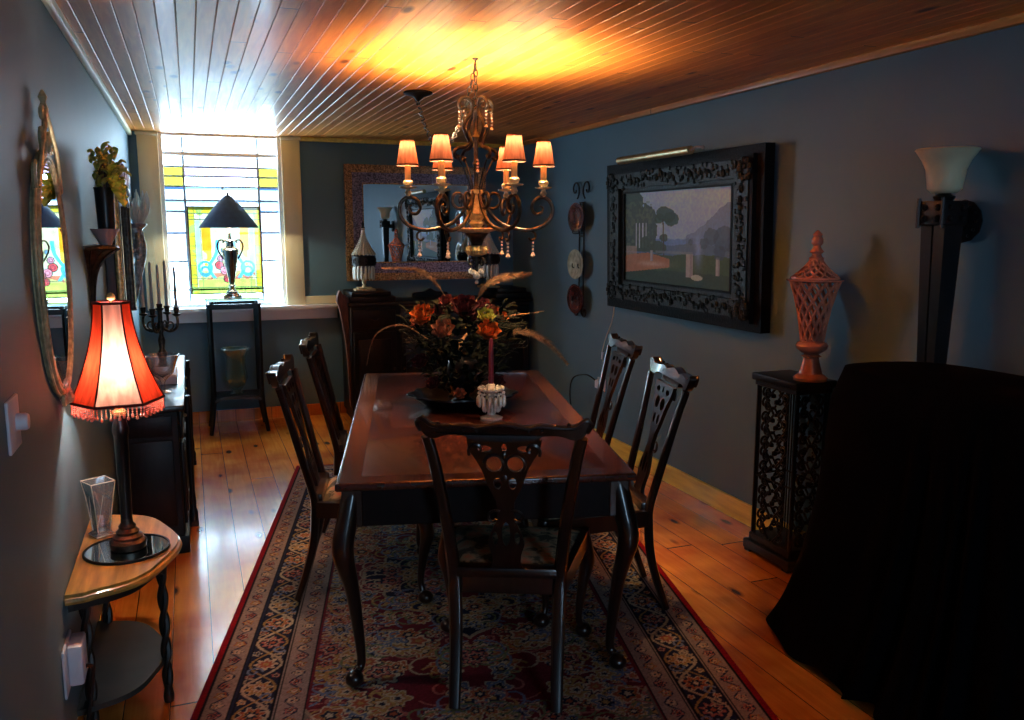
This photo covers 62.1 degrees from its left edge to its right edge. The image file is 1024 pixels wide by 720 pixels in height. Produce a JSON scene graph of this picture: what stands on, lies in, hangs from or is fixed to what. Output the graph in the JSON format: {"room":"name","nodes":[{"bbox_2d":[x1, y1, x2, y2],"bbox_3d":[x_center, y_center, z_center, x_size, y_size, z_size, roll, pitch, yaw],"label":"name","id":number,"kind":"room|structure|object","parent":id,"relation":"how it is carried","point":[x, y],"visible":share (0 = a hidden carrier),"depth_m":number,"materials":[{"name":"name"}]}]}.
{"room":"dining room","nodes":[
{"label":"dining room","id":0,"kind":"room"},
{"bbox_2d":[0,0,141,719],"bbox_3d":[-1.380,0.068,2.296,0.200,2.360,10.200,-3,9,-20],"label":"wall","id":1,"kind":"structure","parent":0,"point":[44,515],"depth_m":2.27,"materials":[{"name":"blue paint"}]},
{"bbox_2d":[4,393,29,455],"bbox_3d":[-1.109,0.143,1.914,0.032,0.120,0.120,-3,9,-20],"label":"light switch","id":2,"kind":"object","parent":1,"relation":"attached to","point":[16,421],"visible":1,"depth_m":1.90,"materials":[{"name":"white plastic"}]},
{"bbox_2d":[4,393,21,455],"bbox_3d":[-1.120,0.144,1.909,0.008,0.120,0.120,-3,9,-20],"label":"switch plate","id":3,"kind":"object","parent":2,"relation":"attached to","point":[13,419],"depth_m":1.89,"materials":[{"name":"white plastic"}]},
{"bbox_2d":[30,89,74,406],"bbox_3d":[-1.357,-0.323,2.525,0.044,0.927,0.586,-3,9,-20],"label":"oval mirror","id":4,"kind":"object","parent":1,"relation":"attached to","point":[50,259],"visible":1,"depth_m":2.46,"materials":[{"name":"gold glass"}]},
{"bbox_2d":[41,163,69,384],"bbox_3d":[-1.363,-0.252,2.534,0.006,0.676,0.526,-3,9,-20],"label":"mirror glass","id":5,"kind":"object","parent":4,"relation":"attached to","point":[55,259],"depth_m":2.52,"materials":[{"name":"white"}]},
{"bbox_2d":[61,629,94,719],"bbox_3d":[-1.250,1.007,2.481,0.069,0.411,0.160,-3,9,-20],"label":"power socket","id":6,"kind":"object","parent":1,"relation":"attached to","point":[74,657],"visible":1,"depth_m":2.43,"materials":[{"name":"white plastic"}]},
{"bbox_2d":[41,0,131,134],"bbox_3d":[-1.210,-1.042,1.999,0.030,0.035,9.850,-3,9,-20],"label":"trim","id":7,"kind":"structure","parent":1,"relation":"attached to","point":[52,7],"depth_m":3.52,"materials":[{"name":"beige paint"}]},
{"bbox_2d":[77,600,116,719],"bbox_3d":[-1.213,1.191,2.334,0.018,0.130,9.830,-3,9,-20],"label":"baseboard","id":8,"kind":"structure","parent":1,"relation":"attached to","point":[112,603],"depth_m":3.48,"materials":[{"name":"brown wood"}]},
{"bbox_2d":[82,244,119,307],"bbox_3d":[-1.697,-0.329,3.552,0.129,0.301,0.315,-3,9,-20],"label":"shelf","id":9,"kind":"object","parent":1,"relation":"attached to","point":[96,255],"visible":0.84,"depth_m":3.48,"materials":[{"name":"brown wood"}]},
{"bbox_2d":[90,229,118,244],"bbox_3d":[-1.673,-0.506,3.496,0.112,0.066,0.112,-3,9,-20],"label":"ceramic bowl","id":10,"kind":"object","parent":9,"relation":"on","point":[103,236],"visible":0.94,"depth_m":3.46,"materials":[{"name":"brown ceramic"}]},
{"bbox_2d":[86,141,131,244],"bbox_3d":[-1.635,-0.680,3.478,0.159,0.415,0.477,-3,9,-20],"label":"flower vase","id":11,"kind":"object","parent":9,"relation":"on","point":[104,196],"visible":0.99,"depth_m":3.48,"materials":[{"name":"ceramic"}]},
{"bbox_2d":[100,163,137,310],"bbox_3d":[-2.156,-0.639,4.702,0.100,0.860,1.000,-3,9,-20],"label":"mirror","id":12,"kind":"object","parent":1,"relation":"attached to","point":[120,275],"visible":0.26,"depth_m":4.63,"materials":[{"name":"black paint"}]},
{"bbox_2d":[120,206,130,300],"bbox_3d":[-2.158,-0.560,4.714,0.007,0.580,0.680,-3,9,-20],"label":"mirror glass","id":13,"kind":"object","parent":12,"relation":"attached to","point":[123,210],"depth_m":4.96,"materials":[{"name":"white"}]},
{"bbox_2d":[129,189,149,302],"bbox_3d":[-2.530,-0.750,5.789,0.153,0.807,0.225,-3,9,-20],"label":"corbel","id":14,"kind":"object","parent":1,"relation":"attached to","point":[139,211],"visible":0.84,"depth_m":5.73,"materials":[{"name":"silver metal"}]},
{"bbox_2d":[128,131,512,411],"bbox_3d":[-1.519,-0.723,7.392,3.175,2.360,0.250,-3,9,-20],"label":"wall","id":15,"kind":"structure","parent":0,"point":[321,163],"depth_m":7.17,"materials":[{"name":"blue paint"}]},
{"bbox_2d":[134,131,337,323],"bbox_3d":[-2.218,-1.078,6.973,1.515,1.510,0.250,-3,9,-20],"label":"window","id":16,"kind":"structure","parent":15,"relation":"in","point":[277,193],"depth_m":6.93,"materials":[{"name":"white glass"}]},
{"bbox_2d":[187,187,263,294],"bbox_3d":[-2.327,-0.969,6.897,0.557,0.861,0.105,-3,9,-20],"label":"stained glass panel","id":17,"kind":"object","parent":16,"relation":"attached to","point":[208,273],"visible":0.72,"depth_m":6.86,"materials":[{"name":"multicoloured glass"}]},
{"bbox_2d":[192,401,346,423],"bbox_3d":[-1.482,0.414,7.437,3.153,0.100,0.020,-3,9,-20],"label":"baseboard","id":18,"kind":"structure","parent":15,"relation":"attached to","point":[202,417],"depth_m":7.15,"materials":[{"name":"brown wood"}]},
{"bbox_2d":[300,137,504,147],"bbox_3d":[-0.878,-1.866,7.308,1.850,0.035,0.030,-3,9,-20],"label":"trim","id":19,"kind":"structure","parent":15,"relation":"attached to","point":[307,139],"depth_m":7.18,"materials":[{"name":"yellow wood"}]},
{"bbox_2d":[343,164,485,280],"bbox_3d":[-0.827,-1.192,7.418,1.250,0.980,0.052,-3,9,-20],"label":"wall mirror","id":20,"kind":"object","parent":15,"relation":"attached to","point":[372,193],"visible":0.7,"depth_m":7.39,"materials":[{"name":"brown mirror"}]},
{"bbox_2d":[363,184,467,261],"bbox_3d":[-0.834,-1.195,7.436,0.934,0.664,0.008,-3,9,-20],"label":"mirror glass","id":21,"kind":"object","parent":20,"relation":"attached to","point":[389,238],"depth_m":7.41,"materials":[{"name":"white"}]},
{"bbox_2d":[99,413,874,719],"bbox_3d":[0.243,1.220,2.959,3.775,0.120,10.550,-3,9,-20],"label":"floor","id":22,"kind":"structure","parent":0,"point":[243,472],"depth_m":3.94,"materials":[{"name":"brown wood"}]},
{"bbox_2d":[64,515,181,719],"bbox_3d":[-1.278,0.891,2.896,0.316,0.550,0.764,-3,9,-20],"label":"side table","id":23,"kind":"object","parent":22,"relation":"on","point":[125,656],"visible":0.84,"depth_m":2.79,"materials":[{"name":"brown wood"}]},
{"bbox_2d":[80,475,115,539],"bbox_3d":[-1.417,0.508,2.924,0.085,0.197,0.085,8,12,40],"label":"crystal vase","id":24,"kind":"object","parent":23,"relation":"on","point":[109,483],"visible":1,"depth_m":2.92,"materials":[{"name":"clear glass"}]},
{"bbox_2d":[77,621,164,716],"bbox_3d":[-1.308,1.016,2.904,0.249,0.018,0.636,-3,9,-20],"label":"shelf","id":25,"kind":"object","parent":23,"relation":"attached to","point":[128,656],"depth_m":2.87,"materials":[{"name":"black wood"}]},
{"bbox_2d":[82,533,169,565],"bbox_3d":[-1.269,0.622,2.803,0.264,0.009,0.264,-3,9,-20],"label":"tray","id":26,"kind":"object","parent":23,"relation":"on","point":[98,553],"visible":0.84,"depth_m":2.76,"materials":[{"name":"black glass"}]},
{"bbox_2d":[69,293,164,552],"bbox_3d":[-1.266,0.202,2.744,0.282,0.839,0.256,-3,9,-20],"label":"shade lamp","id":27,"kind":"object","parent":26,"relation":"on","point":[116,373],"visible":1,"depth_m":2.66,"materials":[{"name":"red fabric"}]},
{"bbox_2d":[111,408,126,415],"bbox_3d":[-1.266,0.145,2.735,0.044,0.065,0.044,-3,9,-20],"label":"bulb","id":28,"kind":"object","parent":27,"relation":"attached to","point":[121,409],"depth_m":2.72,"materials":[{"name":"glass"}]},
{"bbox_2d":[124,355,198,553],"bbox_3d":[-2.035,0.470,4.953,0.346,0.750,1.780,-3,9,-20],"label":"sideboard","id":29,"kind":"object","parent":22,"relation":"on","point":[162,454],"visible":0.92,"depth_m":4.16,"materials":[{"name":"black wood"}]},
{"bbox_2d":[124,355,185,414],"bbox_3d":[-2.050,0.116,4.892,0.314,0.030,1.780,-3,9,-20],"label":"countertop","id":30,"kind":"structure","parent":29,"relation":"on","point":[174,401],"depth_m":4.42,"materials":[{"name":"black paint"}]},
{"bbox_2d":[139,260,180,367],"bbox_3d":[-2.112,-0.265,5.101,0.193,0.656,0.192,-8,12,-43],"label":"candelabrum","id":31,"kind":"object","parent":29,"relation":"on","point":[162,326],"visible":0.98,"depth_m":5.09,"materials":[{"name":"brown metal"}]},
{"bbox_2d":[139,266,144,306],"bbox_3d":[-2.212,-0.438,5.077,0.021,0.245,0.021,-8,12,-43],"label":"candle","id":32,"kind":"object","parent":31,"relation":"on","point":[140,269],"depth_m":5.07,"materials":[{"name":"wax"}]},
{"bbox_2d":[148,262,153,308],"bbox_3d":[-2.115,-0.437,4.973,0.021,0.275,0.021,-8,12,-43],"label":"candle","id":33,"kind":"object","parent":31,"relation":"on","point":[149,265],"depth_m":4.97,"materials":[{"name":"beige wax"}]},
{"bbox_2d":[156,265,160,303],"bbox_3d":[-2.112,-0.447,5.073,0.021,0.245,0.021,-8,12,-43],"label":"candle","id":34,"kind":"object","parent":31,"relation":"on","point":[157,271],"depth_m":5.07,"materials":[{"name":"beige wax"}]},
{"bbox_2d":[155,304,164,310],"bbox_3d":[-2.112,-0.317,5.093,0.060,0.042,0.058,-8,12,-43],"label":"cup","id":35,"kind":"object","parent":31,"relation":"on","point":[159,306],"depth_m":5.08,"materials":[{"name":"brown metal"}]},
{"bbox_2d":[163,260,167,305],"bbox_3d":[-2.110,-0.468,5.171,0.021,0.275,0.021,-8,12,-43],"label":"candle","id":36,"kind":"object","parent":31,"relation":"on","point":[164,267],"depth_m":5.17,"materials":[{"name":"beige wax"}]},
{"bbox_2d":[172,266,177,306],"bbox_3d":[-2.012,-0.438,5.072,0.021,0.245,0.021,-8,12,-43],"label":"candle","id":37,"kind":"object","parent":31,"relation":"on","point":[173,269],"depth_m":5.07,"materials":[{"name":"black wax"}]},
{"bbox_2d":[145,352,178,392],"bbox_3d":[-1.819,0.071,4.422,0.176,0.201,0.176,-3,9,-20],"label":"glass compote","id":38,"kind":"object","parent":29,"relation":"on","point":[171,370],"visible":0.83,"depth_m":4.40,"materials":[{"name":"clear glass"}]},
{"bbox_2d":[154,366,177,384],"bbox_3d":[-2.011,0.090,4.784,0.240,0.052,0.320,-3,9,-20],"label":"box","id":39,"kind":"object","parent":29,"relation":"on","point":[173,379],"visible":0.46,"depth_m":4.68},
{"bbox_2d":[203,295,270,435],"bbox_3d":[-2.201,0.033,6.779,0.460,1.058,0.366,-3,9,-20],"label":"plant stand","id":40,"kind":"object","parent":22,"relation":"on","point":[246,302],"visible":1,"depth_m":6.65,"materials":[{"name":"black paint"}]},
{"bbox_2d":[199,193,258,298],"bbox_3d":[-2.201,-0.893,6.635,0.450,0.815,0.450,-3,9,-20],"label":"lamp","id":41,"kind":"object","parent":40,"relation":"on","point":[227,213],"visible":1,"depth_m":6.54,"materials":[{"name":"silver metal"}]},
{"bbox_2d":[221,346,249,394],"bbox_3d":[-2.201,0.086,6.787,0.224,0.371,0.225,-3,9,-20],"label":"glass vase","id":42,"kind":"object","parent":40,"relation":"on","point":[222,348],"visible":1,"depth_m":6.78,"materials":[{"name":"clear glass"}]},
{"bbox_2d":[215,389,261,403],"bbox_3d":[-2.200,0.290,6.814,0.380,0.065,0.310,-3,9,-20],"label":"shelf","id":43,"kind":"object","parent":40,"relation":"attached to","point":[220,396],"depth_m":6.74,"materials":[{"name":"black paint"}]},
{"bbox_2d":[336,285,531,419],"bbox_3d":[-0.686,-0.082,7.371,1.680,1.100,0.491,-3,9,-20],"label":"base cabinet","id":44,"kind":"object","parent":22,"relation":"on","point":[363,314],"visible":0.52,"depth_m":7.01,"materials":[{"name":"brown wood"}]},
{"bbox_2d":[351,220,375,290],"bbox_3d":[-1.227,-0.863,7.022,0.208,0.580,0.207,-3,9,-20],"label":"obelisk","id":45,"kind":"object","parent":44,"relation":"on","point":[363,254],"visible":1,"depth_m":6.97,"materials":[{"name":"black metal"}]},
{"bbox_2d":[477,226,499,287],"bbox_3d":[-0.207,-0.922,7.402,0.208,0.580,0.207,-3,9,-20],"label":"obelisk","id":46,"kind":"object","parent":44,"relation":"on","point":[494,258],"visible":0.65,"depth_m":7.35,"materials":[{"name":"black metal"}]},
{"bbox_2d":[190,464,778,719],"bbox_3d":[-0.252,0.996,3.974,1.920,0.012,3.900,-1,9,-8],"label":"rug","id":47,"kind":"object","parent":22,"relation":"on","point":[279,656],"visible":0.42,"depth_m":3.24,"materials":[{"name":"fabric"}]},
{"bbox_2d":[298,332,348,532],"bbox_3d":[-0.775,0.379,4.601,0.685,1.014,0.613,-1,9,-7],"label":"dining chair","id":48,"kind":"object","parent":47,"relation":"on","point":[316,362],"visible":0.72,"depth_m":4.46,"materials":[{"name":"brown wood"}]},
{"bbox_2d":[266,354,433,603],"bbox_3d":[-0.701,0.506,3.783,0.685,1.014,0.613,-1,9,-7],"label":"dining chair","id":49,"kind":"object","parent":47,"relation":"on","point":[324,500],"visible":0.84,"depth_m":3.62,"materials":[{"name":"brown wood"}]},
{"bbox_2d":[332,370,638,686],"bbox_3d":[-0.214,0.604,4.013,1.062,0.747,2.225,-1,9,-7],"label":"dining table","id":50,"kind":"object","parent":47,"relation":"on","point":[384,477],"visible":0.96,"depth_m":2.99,"materials":[{"name":"red wood"}]},
{"bbox_2d":[407,384,517,409],"bbox_3d":[-0.235,0.185,4.078,0.536,0.062,0.422,-1,9,-7],"label":"platter","id":51,"kind":"object","parent":50,"relation":"on","point":[435,398],"visible":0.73,"depth_m":4.06,"materials":[{"name":"black paint"}]},
{"bbox_2d":[367,266,568,400],"bbox_3d":[-0.210,-0.121,4.031,0.802,0.654,0.577,-6,11,-35],"label":"flower arrangement","id":52,"kind":"object","parent":51,"relation":"on","point":[462,371],"visible":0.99,"depth_m":3.92,"materials":[{"name":"plant"}]},
{"bbox_2d":[476,338,505,420],"bbox_3d":[-0.092,0.082,3.759,0.135,0.362,0.129,-1,9,-7],"label":"candle holder","id":53,"kind":"object","parent":50,"relation":"on","point":[490,404],"visible":1,"depth_m":3.75,"materials":[{"name":"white glass"}]},
{"bbox_2d":[489,338,493,383],"bbox_3d":[-0.092,0.008,3.748,0.023,0.212,0.023,-1,9,-7],"label":"taper candle","id":54,"kind":"object","parent":53,"relation":"on","point":[491,358],"depth_m":3.74,"materials":[{"name":"red wax"}]},
{"bbox_2d":[414,415,594,712],"bbox_3d":[-0.006,0.630,2.985,0.613,1.014,0.685,1,9,4],"label":"dining chair","id":55,"kind":"object","parent":47,"relation":"on","point":[513,558],"visible":1,"depth_m":2.81,"materials":[{"name":"brown wood"}]},
{"bbox_2d":[517,333,642,536],"bbox_3d":[0.293,0.397,4.484,0.685,1.014,0.613,-1,9,-7],"label":"dining chair","id":56,"kind":"object","parent":47,"relation":"on","point":[628,348],"visible":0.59,"depth_m":4.45,"materials":[{"name":"brown wood"}]},
{"bbox_2d":[518,356,698,627],"bbox_3d":[0.385,0.528,3.639,0.685,1.014,0.613,-1,9,-7],"label":"dining chair","id":57,"kind":"object","parent":47,"relation":"on","point":[665,393],"visible":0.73,"depth_m":3.53,"materials":[{"name":"brown wood"}]},
{"bbox_2d":[743,370,836,572],"bbox_3d":[1.337,0.524,4.106,0.238,0.905,0.350,-3,9,-20],"label":"pedestal","id":58,"kind":"object","parent":22,"relation":"on","point":[781,546],"visible":0.93,"depth_m":4.04,"materials":[{"name":"black wood"}]},
{"bbox_2d":[786,230,844,382],"bbox_3d":[1.379,-0.247,3.883,0.257,0.686,0.257,-3,9,-20],"label":"urn","id":59,"kind":"object","parent":58,"relation":"on","point":[811,344],"visible":1,"depth_m":3.85,"materials":[{"name":"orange ceramic"}]},
{"bbox_2d":[786,278,844,342],"bbox_3d":[1.379,-0.224,3.887,0.257,0.296,0.257,-3,9,-20],"label":"bowl","id":60,"kind":"object","parent":59,"relation":"on","point":[807,332],"depth_m":3.84,"materials":[{"name":"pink ceramic"}]},
{"bbox_2d":[766,361,1023,719],"bbox_3d":[1.575,0.619,2.697,0.826,1.125,1.903,-3,9,-20],"label":"cloth","id":61,"kind":"object","parent":22,"relation":"on","point":[904,589],"visible":1,"depth_m":2.71,"materials":[{"name":"fabric"}]},
{"bbox_2d":[55,0,1023,143],"bbox_3d":[0.239,-1.166,2.587,3.300,0.030,10.350,-3,9,-20],"label":"ceiling","id":62,"kind":"structure","parent":0,"point":[298,68],"depth_m":3.59,"materials":[{"name":"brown wood"}]},
{"bbox_2d":[396,58,554,283],"bbox_3d":[-0.359,-0.883,4.110,0.630,0.994,1.419,-6,11,-34],"label":"chandelier","id":63,"kind":"object","parent":62,"relation":"hanging from","point":[476,207],"visible":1,"depth_m":3.80,"materials":[{"name":"brown metal"}]},
{"bbox_2d":[513,24,1023,531],"bbox_3d":[1.778,-0.114,3.472,0.200,2.360,10.200,-3,9,-20],"label":"wall","id":64,"kind":"structure","parent":0,"point":[848,168],"depth_m":4.02,"materials":[{"name":"blue paint"}]},
{"bbox_2d":[571,181,589,317],"bbox_3d":[0.500,-0.829,6.399,0.062,1.010,0.286,-3,9,-20],"label":"hanger","id":65,"kind":"object","parent":64,"relation":"attached to","point":[585,182],"visible":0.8,"depth_m":6.38,"materials":[{"name":"black metal"}]},
{"bbox_2d":[567,249,582,278],"bbox_3d":[0.485,-0.722,6.410,0.025,0.224,0.280,-3,9,-20],"label":"wall plate","id":66,"kind":"object","parent":65,"relation":"attached to","point":[575,257],"visible":1,"depth_m":6.43,"materials":[{"name":"beige ceramic"}]},
{"bbox_2d":[567,284,582,313],"bbox_3d":[0.485,-0.465,6.450,0.025,0.224,0.280,-3,9,-20],"label":"wall plate","id":67,"kind":"object","parent":65,"relation":"attached to","point":[575,306],"visible":1,"depth_m":6.46,"materials":[{"name":"red ceramic"}]},
{"bbox_2d":[568,203,583,232],"bbox_3d":[0.485,-1.063,6.357,0.025,0.224,0.280,-3,9,-20],"label":"wall plate","id":68,"kind":"object","parent":65,"relation":"attached to","point":[575,214],"visible":1,"depth_m":6.37,"materials":[{"name":"brown ceramic"}]},
{"bbox_2d":[569,374,599,403],"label":"wall socket","id":69,"kind":"object","parent":64,"relation":"attached to","point":[597,381],"depth_m":6.29,"materials":[{"name":"white plastic"}]},
{"bbox_2d":[601,307,614,360],"label":"cable","id":70,"kind":"object","parent":64,"relation":"attached to","point":[602,352],"depth_m":6.09,"materials":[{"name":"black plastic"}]},
{"bbox_2d":[606,142,774,333],"bbox_3d":[0.967,-0.730,5.078,0.124,0.956,1.720,-3,9,-20],"label":"framed painting","id":71,"kind":"object","parent":64,"relation":"attached to","point":[690,237],"visible":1,"depth_m":4.82,"materials":[{"name":"wood"}]},
{"bbox_2d":[616,145,704,164],"bbox_3d":[0.875,-1.209,5.001,0.128,0.059,0.881,-3,9,-20],"label":"picture light","id":72,"kind":"object","parent":71,"relation":"attached to","point":[686,150],"visible":1,"depth_m":4.92,"materials":[{"name":"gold metal"}]},
{"bbox_2d":[594,428,804,533],"bbox_3d":[1.736,1.026,3.444,0.022,0.115,9.850,-3,9,-20],"label":"baseboard","id":73,"kind":"structure","parent":64,"relation":"attached to","point":[735,508],"depth_m":5.04,"materials":[{"name":"yellow wood"}]},
{"bbox_2d":[523,13,1023,145],"bbox_3d":[1.732,-1.212,3.095,0.030,0.035,9.850,-3,9,-20],"label":"trim","id":74,"kind":"structure","parent":64,"relation":"attached to","point":[1018,19],"depth_m":3.86,"materials":[{"name":"brown wood"}]},
{"bbox_2d":[915,146,982,363],"bbox_3d":[1.622,-0.359,3.223,0.234,0.860,0.224,-3,9,-20],"label":"wall lamp","id":75,"kind":"object","parent":64,"relation":"attached to","point":[946,223],"visible":1,"depth_m":3.18,"materials":[{"name":"black metal"}]},
{"bbox_2d":[915,146,981,193],"bbox_3d":[1.617,-0.702,3.168,0.224,0.165,0.224,-3,9,-20],"label":"shade","id":76,"kind":"object","parent":75,"relation":"attached to","point":[946,168],"depth_m":3.11,"materials":[{"name":"beige glass"}]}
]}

